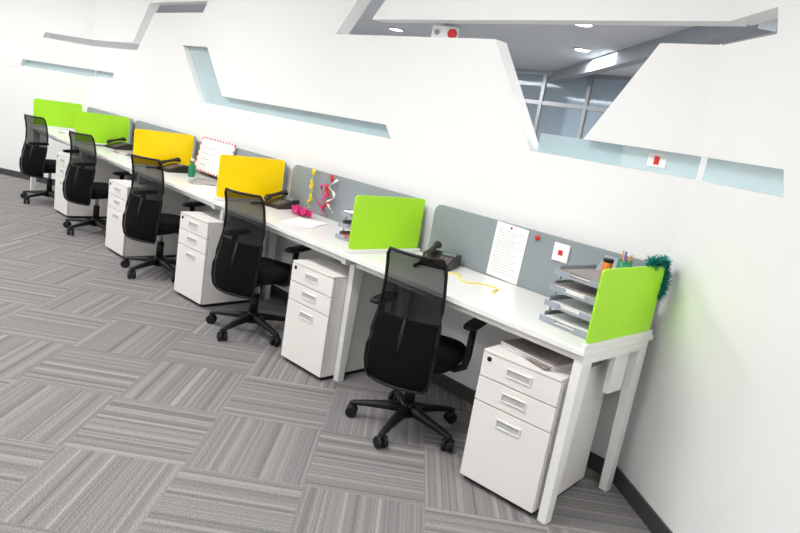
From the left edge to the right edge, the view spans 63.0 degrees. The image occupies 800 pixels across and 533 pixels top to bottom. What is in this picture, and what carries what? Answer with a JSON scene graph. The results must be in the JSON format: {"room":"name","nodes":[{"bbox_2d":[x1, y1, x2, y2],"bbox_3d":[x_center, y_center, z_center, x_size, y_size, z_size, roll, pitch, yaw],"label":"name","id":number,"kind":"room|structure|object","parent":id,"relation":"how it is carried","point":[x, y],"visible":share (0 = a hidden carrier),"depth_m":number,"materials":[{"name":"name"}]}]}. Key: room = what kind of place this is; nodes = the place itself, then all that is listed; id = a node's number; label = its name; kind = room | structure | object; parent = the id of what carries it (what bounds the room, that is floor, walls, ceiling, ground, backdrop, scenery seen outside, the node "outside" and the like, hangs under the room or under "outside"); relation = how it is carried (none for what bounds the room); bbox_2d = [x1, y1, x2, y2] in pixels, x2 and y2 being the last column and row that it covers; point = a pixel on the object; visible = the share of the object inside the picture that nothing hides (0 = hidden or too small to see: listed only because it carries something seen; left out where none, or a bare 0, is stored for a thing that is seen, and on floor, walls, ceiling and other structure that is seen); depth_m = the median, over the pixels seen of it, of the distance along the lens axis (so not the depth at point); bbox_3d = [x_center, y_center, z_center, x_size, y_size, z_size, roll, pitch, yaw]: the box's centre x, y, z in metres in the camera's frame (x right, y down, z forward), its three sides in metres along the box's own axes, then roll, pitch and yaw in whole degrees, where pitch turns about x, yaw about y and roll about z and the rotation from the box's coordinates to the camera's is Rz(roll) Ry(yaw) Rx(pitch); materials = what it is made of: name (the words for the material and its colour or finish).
{"room":"open-plan office","nodes":[
{"label":"open-plan office","id":0,"kind":"room"},
{"bbox_2d":[0,0,96,178],"bbox_3d":[-6.800,-3.022,8.771,6.410,2.900,0.100,12,13,14],"label":"wall","id":1,"kind":"structure","parent":0,"point":[26,26],"depth_m":8.13,"materials":[{"name":"paint"}]},
{"bbox_2d":[0,168,54,185],"bbox_3d":[-6.847,-1.611,8.969,6.000,0.080,0.012,12,13,14],"label":"baseboard","id":2,"kind":"structure","parent":1,"relation":"attached to","point":[3,171],"depth_m":8.49,"materials":[{"name":"grey plastic"}]},
{"bbox_2d":[24,60,94,76],"bbox_3d":[-4.255,-2.478,8.153,1.060,0.090,0.008,12,13,14],"label":"window","id":3,"kind":"structure","parent":1,"relation":"in","point":[68,69],"depth_m":8.14,"materials":[{"name":"teal glass"}]},
{"bbox_2d":[50,34,139,76],"bbox_3d":[-7.256,-3.821,12.046,14.000,2.900,0.100,-3,17,-44],"label":"wall","id":4,"kind":"structure","parent":0,"point":[53,36],"depth_m":12.94,"materials":[{"name":"paint"}]},
{"bbox_2d":[0,174,651,532],"bbox_3d":[-1.387,-0.006,6.122,14.000,0.050,18.000,-3,17,-44],"label":"floor","id":5,"kind":"structure","parent":0,"point":[123,410],"depth_m":3.03,"materials":[{"name":"carpet"}]},
{"bbox_2d":[19,114,69,203],"bbox_3d":[-3.867,-1.169,7.182,0.601,0.944,0.581,14,13,18],"label":"office chair","id":6,"kind":"object","parent":5,"relation":"on","point":[33,162],"visible":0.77,"depth_m":6.96,"materials":[{"name":"black plastic"}]},
{"bbox_2d":[30,128,126,189],"bbox_3d":[-3.652,-1.084,7.382,0.592,0.765,1.482,-3,17,-44],"label":"desk","id":7,"kind":"object","parent":5,"relation":"on","point":[53,133],"visible":0.12,"depth_m":7.15,"materials":[{"name":"white laminate"}]},
{"bbox_2d":[33,98,81,129],"bbox_3d":[-4.063,-1.800,7.763,0.565,0.320,0.022,-3,17,-44],"label":"divider","id":8,"kind":"object","parent":7,"relation":"on","point":[57,114],"visible":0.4,"depth_m":7.75,"materials":[{"name":"green fabric"}]},
{"bbox_2d":[58,131,74,134],"bbox_3d":[-3.720,-1.521,7.466,0.236,0.019,0.314,10,12,5],"label":"paper stack","id":9,"kind":"object","parent":7,"relation":"on","point":[62,132],"visible":0.3,"depth_m":7.33,"materials":[{"name":"white paper"}]},
{"bbox_2d":[87,107,132,143],"bbox_3d":[-3.354,-1.581,7.497,0.020,0.370,1.382,-3,17,-44],"label":"screen","id":10,"kind":"object","parent":7,"relation":"attached to","point":[89,109],"visible":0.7,"depth_m":7.30,"materials":[{"name":"grey fabric"}]},
{"bbox_2d":[54,152,118,218],"bbox_3d":[-3.321,-0.851,6.915,0.370,0.620,0.506,21,17,42],"label":"base cabinet","id":11,"kind":"object","parent":5,"relation":"on","point":[104,170],"visible":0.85,"depth_m":6.79,"materials":[{"name":"white metal"}]},
{"bbox_2d":[62,130,131,236],"bbox_3d":[-2.876,-0.781,6.170,0.601,0.944,0.581,14,13,20],"label":"office chair","id":12,"kind":"object","parent":5,"relation":"on","point":[79,187],"visible":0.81,"depth_m":5.96,"materials":[{"name":"black fabric"}]},
{"bbox_2d":[96,145,188,210],"bbox_3d":[-2.651,-0.692,6.359,0.592,0.765,1.482,-3,17,-44],"label":"desk","id":13,"kind":"object","parent":5,"relation":"on","point":[106,154],"visible":0.08,"depth_m":6.00,"materials":[{"name":"white laminate"}]},
{"bbox_2d":[75,111,129,145],"bbox_3d":[-3.071,-1.411,6.750,0.565,0.320,0.022,-3,17,-44],"label":"divider","id":14,"kind":"object","parent":13,"relation":"on","point":[103,127],"visible":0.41,"depth_m":6.74,"materials":[{"name":"green fabric"}]},
{"bbox_2d":[96,137,132,150],"bbox_3d":[-2.926,-1.271,6.699,0.180,0.118,0.318,17,15,32],"label":"desk phone","id":15,"kind":"object","parent":13,"relation":"on","point":[117,145],"visible":0.99,"depth_m":6.72,"materials":[{"name":"black plastic"}]},
{"bbox_2d":[113,150,132,156],"bbox_3d":[-2.611,-1.105,6.390,0.241,0.031,0.317,16,14,29],"label":"paper stack","id":16,"kind":"object","parent":13,"relation":"on","point":[121,152],"visible":0.43,"depth_m":6.28,"materials":[{"name":"white paper"}]},
{"bbox_2d":[130,129,193,169],"bbox_3d":[-2.069,-1.019,5.727,0.565,0.320,0.022,-3,17,-44],"label":"divider","id":17,"kind":"object","parent":13,"relation":"on","point":[160,145],"visible":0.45,"depth_m":5.71,"materials":[{"name":"yellow fabric"}]},
{"bbox_2d":[135,121,196,160],"bbox_3d":[-2.352,-1.189,6.474,0.020,0.370,1.382,-3,17,-44],"label":"screen","id":18,"kind":"object","parent":13,"relation":"attached to","point":[139,124],"visible":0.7,"depth_m":6.51,"materials":[{"name":"grey fabric"}]},
{"bbox_2d":[105,179,182,257],"bbox_3d":[-2.257,-0.418,5.757,0.370,0.620,0.506,21,17,42],"label":"base cabinet","id":19,"kind":"object","parent":5,"relation":"on","point":[116,240],"visible":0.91,"depth_m":5.63,"materials":[{"name":"white metal"}]},
{"bbox_2d":[120,154,206,281],"bbox_3d":[-1.898,-0.397,5.170,0.601,0.944,0.581,14,13,21],"label":"office chair","id":20,"kind":"object","parent":5,"relation":"on","point":[143,220],"visible":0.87,"depth_m":4.96,"materials":[{"name":"black fabric"}]},
{"bbox_2d":[130,166,276,299],"bbox_3d":[-1.649,-0.299,5.335,0.592,0.765,1.482,-3,17,-44],"label":"desk","id":21,"kind":"object","parent":5,"relation":"on","point":[178,182],"visible":0.37,"depth_m":4.98,"materials":[{"name":"white laminate"}]},
{"bbox_2d":[160,157,188,172],"bbox_3d":[-2.008,-0.885,5.646,0.180,0.118,0.318,19,15,36],"label":"desk phone","id":22,"kind":"object","parent":21,"relation":"on","point":[171,167],"visible":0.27,"depth_m":5.67,"materials":[{"name":"black plastic"}]},
{"bbox_2d":[188,158,194,176],"bbox_3d":[-1.757,-0.834,5.515,0.052,0.155,0.052,-3,17,-44],"label":"glue bottle","id":23,"kind":"object","parent":21,"relation":"on","point":[191,172],"visible":1,"depth_m":5.50,"materials":[{"name":"green plastic"}]},
{"bbox_2d":[188,177,216,185],"bbox_3d":[-1.580,-0.688,5.309,0.258,0.017,0.328,6,13,-15],"label":"paper stack","id":24,"kind":"object","parent":21,"relation":"on","point":[201,181],"visible":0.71,"depth_m":5.23,"materials":[{"name":"white paper"}]},
{"bbox_2d":[194,185,216,190],"bbox_3d":[-1.427,-0.614,5.125,0.220,0.004,0.303,18,15,34],"label":"paper stack","id":25,"kind":"object","parent":21,"relation":"on","point":[211,188],"visible":0.43,"depth_m":5.06,"materials":[{"name":"white paper"}]},
{"bbox_2d":[198,140,286,195],"bbox_3d":[-1.351,-0.796,5.451,0.020,0.370,1.382,-3,17,-44],"label":"screen","id":26,"kind":"object","parent":21,"relation":"attached to","point":[238,152],"visible":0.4,"depth_m":5.28,"materials":[{"name":"grey fabric"}]},
{"bbox_2d":[195,136,236,176],"bbox_3d":[-1.600,-0.941,5.626,0.074,0.296,0.584,-3,17,-44],"label":"poster","id":27,"kind":"object","parent":26,"relation":"attached to","point":[210,150],"visible":0.76,"depth_m":5.66,"materials":[{"name":"white paper"}]},
{"bbox_2d":[174,211,266,306],"bbox_3d":[-1.334,-0.065,4.851,0.370,0.620,0.506,20,16,40],"label":"base cabinet","id":28,"kind":"object","parent":5,"relation":"on","point":[199,232],"visible":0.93,"depth_m":4.65,"materials":[{"name":"white metal"}]},
{"bbox_2d":[206,187,311,346],"bbox_3d":[-0.927,-0.023,4.206,0.601,0.944,0.581,15,13,24],"label":"office chair","id":29,"kind":"object","parent":5,"relation":"on","point":[239,268],"visible":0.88,"depth_m":4.01,"materials":[{"name":"black fabric"}]},
{"bbox_2d":[213,200,363,381],"bbox_3d":[-0.647,0.094,4.312,0.592,0.765,1.482,-3,17,-44],"label":"desk","id":30,"kind":"object","parent":5,"relation":"on","point":[322,239],"visible":0.41,"depth_m":3.75,"materials":[{"name":"white laminate"}]},
{"bbox_2d":[213,154,284,200],"bbox_3d":[-1.068,-0.626,4.703,0.565,0.320,0.022,-3,17,-44],"label":"divider","id":31,"kind":"object","parent":30,"relation":"on","point":[251,175],"visible":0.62,"depth_m":4.68,"materials":[{"name":"yellow laminate"}]},
{"bbox_2d":[264,190,299,209],"bbox_3d":[-0.888,-0.484,4.674,0.180,0.118,0.318,18,15,34],"label":"desk phone","id":32,"kind":"object","parent":30,"relation":"on","point":[278,202],"visible":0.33,"depth_m":4.69,"materials":[{"name":"black plastic"}]},
{"bbox_2d":[286,204,316,217],"bbox_3d":[-0.678,-0.389,4.496,0.147,0.056,0.249,-3,17,-44],"label":"ribbon bow","id":33,"kind":"object","parent":30,"relation":"on","point":[297,209],"visible":1,"depth_m":4.47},
{"bbox_2d":[278,217,327,228],"bbox_3d":[-0.620,-0.283,4.228,0.228,0.006,0.308,13,13,15],"label":"paper stack","id":34,"kind":"object","parent":30,"relation":"on","point":[301,222],"visible":1,"depth_m":4.21,"materials":[{"name":"white paper"}]},
{"bbox_2d":[335,209,353,241],"bbox_3d":[-0.175,-0.236,3.943,0.260,0.174,0.326,19,16,38],"label":"document tray","id":35,"kind":"object","parent":30,"relation":"on","point":[344,235],"visible":0.17,"depth_m":3.90,"materials":[{"name":"grey plastic"}]},
{"bbox_2d":[289,165,417,246],"bbox_3d":[-0.349,-0.404,4.427,0.020,0.370,1.382,-3,17,-44],"label":"screen","id":36,"kind":"object","parent":30,"relation":"attached to","point":[346,190],"visible":0.38,"depth_m":4.55,"materials":[{"name":"grey fabric"}]},
{"bbox_2d":[308,168,315,207],"bbox_3d":[-0.632,-0.557,4.650,0.044,0.280,0.025,18,15,34],"label":"ribbon","id":37,"kind":"object","parent":36,"relation":"attached to","point":[313,170],"visible":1,"depth_m":4.64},
{"bbox_2d":[317,184,327,213],"bbox_3d":[-0.545,-0.477,4.564,0.025,0.211,0.089,-3,17,-44],"label":"ribbon","id":38,"kind":"object","parent":36,"relation":"attached to","point":[322,185],"visible":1,"depth_m":4.56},
{"bbox_2d":[322,175,333,213],"bbox_3d":[-0.498,-0.499,4.514,0.027,0.270,0.090,-3,17,-44],"label":"ribbon","id":39,"kind":"object","parent":36,"relation":"attached to","point":[331,176],"visible":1,"depth_m":4.51,"materials":[{"name":"red plastic"}]},
{"bbox_2d":[326,179,338,212],"bbox_3d":[-0.469,-0.488,4.484,0.024,0.231,0.097,-3,17,-44],"label":"ribbon","id":40,"kind":"object","parent":36,"relation":"attached to","point":[336,180],"visible":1,"depth_m":4.48,"materials":[{"name":"white paper"}]},
{"bbox_2d":[344,195,424,253],"bbox_3d":[-0.066,-0.234,3.680,0.565,0.320,0.022,-3,17,-44],"label":"divider","id":41,"kind":"object","parent":30,"relation":"on","point":[379,223],"visible":1,"depth_m":3.65,"materials":[{"name":"green laminate"}]},
{"bbox_2d":[281,258,383,379],"bbox_3d":[-0.373,0.297,3.936,0.370,0.620,0.506,20,16,41],"label":"base cabinet","id":42,"kind":"object","parent":5,"relation":"on","point":[318,287],"visible":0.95,"depth_m":3.76,"materials":[{"name":"white metal"}]},
{"bbox_2d":[345,246,486,452],"bbox_3d":[0.084,0.365,3.210,0.601,0.944,0.581,15,13,22],"label":"office chair","id":43,"kind":"object","parent":5,"relation":"on","point":[405,345],"visible":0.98,"depth_m":3.01,"materials":[{"name":"black fabric"}]},
{"bbox_2d":[344,252,653,524],"bbox_3d":[0.355,0.486,3.288,0.592,0.765,1.482,-3,17,-44],"label":"desk","id":44,"kind":"object","parent":5,"relation":"on","point":[514,309],"visible":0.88,"depth_m":2.85,"materials":[{"name":"white laminate"}]},
{"bbox_2d":[423,241,461,271],"bbox_3d":[0.209,-0.056,3.559,0.180,0.118,0.318,14,13,19],"label":"desk phone","id":45,"kind":"object","parent":44,"relation":"on","point":[452,260],"visible":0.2,"depth_m":3.61,"materials":[{"name":"black plastic"}]},
{"bbox_2d":[448,272,498,293],"bbox_3d":[0.370,0.079,3.332,0.107,0.006,0.386,-3,17,-44],"label":"cord","id":46,"kind":"object","parent":44,"relation":"on","point":[448,272],"visible":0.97,"depth_m":3.31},
{"bbox_2d":[428,205,647,297],"bbox_3d":[0.653,-0.011,3.404,0.020,0.370,1.382,-3,17,-44],"label":"screen","id":47,"kind":"object","parent":44,"relation":"attached to","point":[469,235],"visible":0.34,"depth_m":3.53,"materials":[{"name":"grey fabric"}]},
{"bbox_2d":[486,221,528,284],"bbox_3d":[0.569,-0.074,3.470,0.001,0.303,0.220,-3,17,-44],"label":"notice","id":48,"kind":"object","parent":47,"relation":"attached to","point":[508,247],"visible":1,"depth_m":3.47,"materials":[{"name":"white paper"}]},
{"bbox_2d":[551,242,570,263],"bbox_3d":[0.795,-0.068,3.229,0.014,0.090,0.090,-3,17,-44],"label":"sticker","id":49,"kind":"object","parent":47,"relation":"attached to","point":[561,251],"visible":1,"depth_m":3.22,"materials":[{"name":"white paper"}]},
{"bbox_2d":[539,255,617,338],"bbox_3d":[0.836,0.117,2.816,0.338,0.298,0.260,-1,16,-40],"label":"document tray","id":50,"kind":"object","parent":44,"relation":"on","point":[572,313],"visible":0.5,"depth_m":2.79,"materials":[{"name":"grey plastic"}]},
{"bbox_2d":[601,257,613,272],"bbox_3d":[0.899,0.000,2.835,0.046,0.070,0.046,-3,17,-44],"label":"pot","id":51,"kind":"object","parent":50,"relation":"in","point":[607,263],"visible":0.72,"depth_m":2.82,"materials":[{"name":"orange plastic"}]},
{"bbox_2d":[616,251,632,267],"bbox_3d":[0.950,-0.004,2.768,0.064,0.128,0.064,-3,17,-44],"label":"pen cup","id":52,"kind":"object","parent":50,"relation":"in","point":[621,263],"visible":0.48,"depth_m":2.75,"materials":[{"name":"green plastic"}]},
{"bbox_2d":[580,265,664,350],"bbox_3d":[0.928,0.156,2.665,0.565,0.320,0.022,-3,17,-44],"label":"divider","id":53,"kind":"object","parent":44,"relation":"on","point":[626,298],"visible":0.95,"depth_m":2.63,"materials":[{"name":"green plastic"}]},
{"bbox_2d":[644,253,672,303],"bbox_3d":[1.088,0.052,2.781,0.245,0.225,0.082,-3,17,-44],"label":"tinsel garland","id":54,"kind":"object","parent":53,"relation":"hanging from","point":[653,261],"visible":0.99,"depth_m":2.81},
{"bbox_2d":[460,344,607,514],"bbox_3d":[0.609,0.682,2.931,0.370,0.620,0.506,19,16,38],"label":"base cabinet","id":55,"kind":"object","parent":5,"relation":"on","point":[517,409],"visible":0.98,"depth_m":2.75,"materials":[{"name":"white metal"}]},
{"bbox_2d":[500,338,573,371],"bbox_3d":[0.612,0.374,2.806,0.244,0.027,0.319,1,15,-34],"label":"paper stack","id":56,"kind":"object","parent":55,"relation":"on","point":[546,359],"visible":0.67,"depth_m":2.75,"materials":[{"name":"white paper"}]},
{"bbox_2d":[89,0,746,457],"bbox_3d":[-1.220,-1.358,5.438,0.100,2.900,7.510,-3,17,-44],"label":"wall","id":57,"kind":"structure","parent":0,"point":[454,112],"depth_m":3.92,"materials":[{"name":"paint"}]},
{"bbox_2d":[96,71,113,78],"bbox_3d":[-3.472,-2.268,7.756,0.008,0.085,0.740,-3,17,-44],"label":"window","id":58,"kind":"structure","parent":57,"relation":"in","point":[102,74],"depth_m":7.82,"materials":[{"name":"teal glass"}]},
{"bbox_2d":[189,46,390,138],"bbox_3d":[-1.015,-1.461,5.239,0.008,0.490,3.090,-3,17,-44],"label":"window","id":59,"kind":"structure","parent":57,"relation":"in","point":[201,58],"depth_m":5.33,"materials":[{"name":"teal glass"}]},
{"bbox_2d":[260,285,604,474],"bbox_3d":[-1.489,0.003,5.700,0.012,0.080,7.450,-3,17,-44],"label":"baseboard","id":60,"kind":"structure","parent":57,"relation":"attached to","point":[595,462],"depth_m":3.83,"materials":[{"name":"black"}]},
{"bbox_2d":[537,133,701,179],"bbox_3d":[1.024,-0.544,3.162,0.008,0.100,0.850,-3,17,-44],"label":"window","id":61,"kind":"structure","parent":57,"relation":"in","point":[680,165],"depth_m":3.14,"materials":[{"name":"teal glass"}]},
{"bbox_2d":[646,152,667,167],"bbox_3d":[1.176,-0.487,2.992,0.004,0.060,0.090,-3,17,-44],"label":"sticker","id":62,"kind":"object","parent":61,"relation":"attached to","point":[654,159],"visible":1,"depth_m":2.99,"materials":[{"name":"white paper"}]},
{"bbox_2d":[156,0,777,76],"bbox_3d":[1.473,-2.671,7.901,7.240,0.050,18.000,-3,17,-44],"label":"ceiling","id":63,"kind":"structure","parent":0,"point":[544,47],"depth_m":7.25,"materials":[{"name":"paint"}]},
{"bbox_2d":[388,27,403,30],"bbox_3d":[-0.048,-2.925,8.056,0.190,0.014,0.190,-3,17,-44],"label":"recessed light","id":64,"kind":"object","parent":63,"relation":"in","point":[390,28],"visible":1,"depth_m":8.01,"materials":[{"name":"metal"}]},
{"bbox_2d":[431,24,459,37],"bbox_3d":[0.489,-2.536,7.062,0.283,0.170,0.135,13,13,15],"label":"fire alarm sounder","id":65,"kind":"object","parent":63,"relation":"attached to","point":[445,31],"visible":0.86,"depth_m":7.04,"materials":[{"name":"white plastic"}]},
{"bbox_2d":[574,47,590,51],"bbox_3d":[2.018,-2.400,7.232,0.190,0.014,0.190,-3,17,-44],"label":"recessed light","id":66,"kind":"object","parent":63,"relation":"in","point":[575,48],"visible":1,"depth_m":7.19,"materials":[{"name":"metal"}]},
{"bbox_2d":[515,69,632,143],"bbox_3d":[0.971,-2.112,11.222,0.060,2.600,6.300,-3,17,-44],"label":"window","id":67,"kind":"structure","parent":0,"point":[570,108],"depth_m":9.64,"materials":[{"name":"glass"}]},
{"bbox_2d":[550,19,777,81],"bbox_3d":[2.354,-2.338,7.526,0.120,0.150,6.794,9,12,-2],"label":"trim","id":68,"kind":"structure","parent":67,"relation":"attached to","point":[709,35],"depth_m":5.93,"materials":[{"name":"grey paint"}]},
{"bbox_2d":[696,157,707,179],"bbox_3d":[3.786,-1.001,8.310,0.150,2.600,2.160,-3,17,-44],"label":"window frame","id":69,"kind":"structure","parent":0,"point":[703,161],"depth_m":8.19,"materials":[{"name":"paint"}]},
{"bbox_2d":[617,0,799,532],"bbox_3d":[1.672,0.363,-0.182,0.100,2.900,6.270,8,12,-9],"label":"wall","id":70,"kind":"structure","parent":0,"point":[711,443],"depth_m":2.45,"materials":[{"name":"paint"}]},
{"bbox_2d":[612,466,672,532],"bbox_3d":[1.375,1.684,0.240,0.012,0.080,6.000,8,12,-9],"label":"baseboard","id":71,"kind":"structure","parent":70,"relation":"attached to","point":[655,524],"depth_m":2.87,"materials":[{"name":"black"}]},
{"bbox_2d":[702,158,783,196],"bbox_3d":[1.362,-0.349,2.545,0.008,0.105,0.600,8,12,-9],"label":"window","id":72,"kind":"structure","parent":70,"relation":"in","point":[767,180],"depth_m":2.56,"materials":[{"name":"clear glass"}]}
]}

